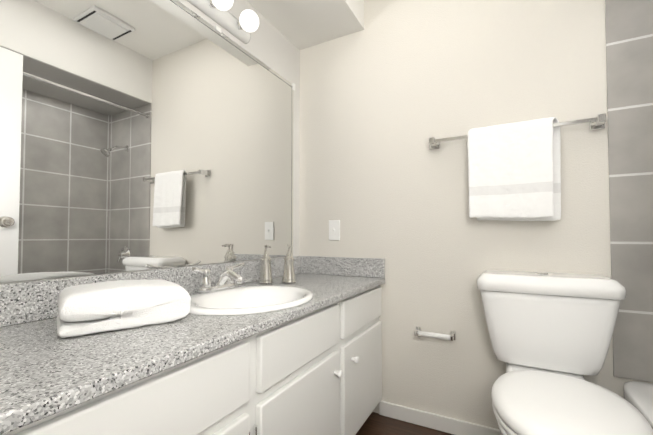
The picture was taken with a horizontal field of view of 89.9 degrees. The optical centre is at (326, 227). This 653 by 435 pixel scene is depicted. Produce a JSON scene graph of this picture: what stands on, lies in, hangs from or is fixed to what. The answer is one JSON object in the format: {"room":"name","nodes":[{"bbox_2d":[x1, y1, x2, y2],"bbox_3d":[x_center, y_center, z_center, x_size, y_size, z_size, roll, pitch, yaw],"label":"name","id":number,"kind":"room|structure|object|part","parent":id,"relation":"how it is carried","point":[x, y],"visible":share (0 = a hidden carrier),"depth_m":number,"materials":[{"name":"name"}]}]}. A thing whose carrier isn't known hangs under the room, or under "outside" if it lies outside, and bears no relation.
{"room":"bathroom","nodes":[
{"label":"bathroom","id":0,"kind":"room"},
{"bbox_2d":[0,0,299,283],"bbox_3d":[-0.651,-0.198,1.163,0.108,2.440,2.100,-1,-2,28],"label":"mirror","id":1,"kind":"object","parent":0,"point":[143,134],"depth_m":1.10,"materials":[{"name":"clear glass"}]},
{"bbox_2d":[187,0,258,43],"bbox_3d":[-0.477,-0.929,1.259,0.142,0.086,0.660,-1,-2,28],"label":"sconce","id":2,"kind":"object","parent":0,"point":[228,21],"depth_m":1.42,"materials":[{"name":"white glass"}]},
{"bbox_3d":[-0.420,-0.928,1.319,0.086,0.086,0.086,-1,-2,22],"label":"vanity light bulb","id":3,"kind":"part","parent":2,"relation":"part of","materials":[{"name":"white glass"}]},
{"bbox_3d":[-0.344,-0.924,1.460,0.086,0.086,0.086,-1,-2,19],"label":"vanity light bulb","id":4,"kind":"part","parent":2,"relation":"part of","materials":[{"name":"white glass"}]},
{"bbox_2d":[356,412,453,434],"bbox_3d":[0.291,1.026,0.626,2.245,0.165,2.100,-1,-2,28],"label":"floor","id":5,"kind":"structure","parent":0,"point":[375,423],"depth_m":1.58,"materials":[{"name":"brown wood"}]},
{"bbox_2d":[4,331,263,434],"bbox_3d":[-0.552,0.603,0.676,0.518,0.684,0.613,-1,-2,28],"label":"base cabinet","id":6,"kind":"object","parent":5,"relation":"on","point":[220,391],"depth_m":0.65,"materials":[{"name":"white wood"}]},
{"bbox_2d":[0,273,384,434],"bbox_3d":[-0.308,0.259,1.124,0.533,0.026,1.617,-1,-2,28],"label":"countertop","id":7,"kind":"structure","parent":6,"relation":"on","point":[46,370],"depth_m":0.63,"materials":[{"name":"stone"}]},
{"bbox_2d":[56,279,190,337],"bbox_3d":[-0.511,0.188,0.834,0.272,0.102,0.197,1,-2,-40],"label":"folded towel","id":8,"kind":"object","parent":7,"relation":"on","point":[91,308],"visible":1,"depth_m":0.75,"materials":[{"name":"white fabric"}]},
{"bbox_2d":[192,262,244,292],"bbox_3d":[-0.374,0.185,1.223,0.146,0.095,0.257,-1,-2,28],"label":"faucet","id":9,"kind":"object","parent":7,"relation":"on","point":[226,278],"visible":1,"depth_m":1.20,"materials":[{"name":"silver metal"}]},
{"bbox_2d":[189,285,312,315],"bbox_3d":[-0.269,0.304,1.132,0.427,0.145,0.497,-1,-2,28],"label":"sink basin","id":10,"kind":"object","parent":7,"relation":"in","point":[246,300],"visible":0.52,"depth_m":1.22,"materials":[{"name":"white ceramic"}]},
{"bbox_2d":[258,245,272,283],"bbox_3d":[-0.278,0.166,1.512,0.071,0.179,0.067,-1,-2,28],"label":"soap dispenser","id":11,"kind":"object","parent":7,"relation":"on","point":[265,277],"visible":1,"depth_m":1.49,"materials":[{"name":"silver metal"}]},
{"bbox_2d":[282,245,295,283],"bbox_3d":[-0.176,0.167,1.531,0.067,0.179,0.069,-1,-2,28],"label":"soap dispenser","id":12,"kind":"object","parent":7,"relation":"on","point":[288,274],"visible":1,"depth_m":1.51,"materials":[{"name":"silver metal"}]},
{"bbox_2d":[264,286,381,434],"bbox_3d":[-0.171,0.622,1.388,0.518,0.684,1.004,-1,-2,28],"label":"base cabinet","id":13,"kind":"object","parent":5,"relation":"on","point":[318,372],"depth_m":1.16,"materials":[{"name":"white wood"}]},
{"bbox_2d":[477,270,652,434],"bbox_3d":[0.731,0.562,1.056,0.462,0.785,0.741,-1,-2,28],"label":"toilet","id":14,"kind":"object","parent":5,"relation":"on","point":[550,334],"visible":1,"depth_m":1.15,"materials":[{"name":"white ceramic"}]},
{"bbox_2d":[623,381,652,428],"bbox_3d":[1.017,0.746,0.461,0.581,0.384,1.500,-1,-2,28],"label":"bathtub","id":15,"kind":"object","parent":5,"relation":"on","point":[638,396],"visible":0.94,"depth_m":1.12,"materials":[{"name":"white ceramic"}]},
{"bbox_2d":[299,0,651,428],"bbox_3d":[0.806,-0.188,1.517,2.145,2.440,0.100,-1,-2,28],"label":"wall","id":16,"kind":"structure","parent":0,"point":[390,90],"depth_m":1.59,"materials":[{"name":"white paint"}]},
{"bbox_2d":[0,256,384,326],"bbox_3d":[-0.308,0.195,1.126,0.532,0.101,1.617,-1,-2,28],"label":"backsplash","id":17,"kind":"structure","parent":16,"relation":"attached to","point":[25,302],"depth_m":1.17,"materials":[{"name":"stone"}]},
{"bbox_2d":[329,220,339,239],"bbox_3d":[0.042,0.013,1.854,0.070,0.114,0.017,-1,-2,28],"label":"light switch","id":18,"kind":"object","parent":16,"relation":"attached to","point":[334,229],"visible":1,"depth_m":1.85,"materials":[{"name":"white plastic"}]},
{"bbox_2d":[415,326,455,340],"bbox_3d":[0.516,0.508,1.563,0.186,0.040,0.060,-1,-2,28],"label":"toilet paper holder","id":19,"kind":"object","parent":16,"relation":"attached to","point":[451,336],"visible":1,"depth_m":1.54,"materials":[{"name":"silver metal"}]},
{"bbox_2d":[379,401,500,434],"bbox_3d":[0.693,0.930,1.484,0.947,0.072,0.012,-1,-2,28],"label":"baseboard","id":20,"kind":"structure","parent":16,"relation":"attached to","point":[429,420],"depth_m":1.57,"materials":[{"name":"white wood"}]},
{"bbox_2d":[429,113,605,149],"bbox_3d":[0.792,-0.416,1.429,0.676,0.048,0.078,-1,-2,28],"label":"towel rail","id":21,"kind":"object","parent":16,"relation":"attached to","point":[598,121],"visible":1,"depth_m":1.31,"materials":[{"name":"silver metal"}]},
{"bbox_2d":[467,117,560,220],"bbox_3d":[0.788,-0.240,1.385,0.347,0.423,0.082,-1,-2,28],"label":"hanging towel","id":22,"kind":"object","parent":21,"relation":"hanging from","point":[514,173],"visible":1,"depth_m":1.36,"materials":[{"name":"white fabric"}]},
{"bbox_2d":[605,0,652,382],"bbox_3d":[1.373,-0.245,1.154,0.585,1.635,0.008,-1,-2,28],"label":"wall tile","id":23,"kind":"structure","parent":16,"relation":"attached to","point":[629,45],"depth_m":1.25,"materials":[{"name":"grey tile"}]},
{"bbox_3d":[0.291,-1.481,0.693,2.245,0.100,2.100,-1,-2,28],"label":"ceiling","id":24,"kind":"structure","parent":0,"visible":0},
{"bbox_2d":[246,0,363,49],"bbox_3d":[-0.426,-1.268,1.071,0.420,0.306,1.900,-1,-2,28],"label":"soffit","id":25,"kind":"structure","parent":24,"relation":"attached to","point":[301,24],"depth_m":1.72,"materials":[{"name":"white paint"}]}
]}

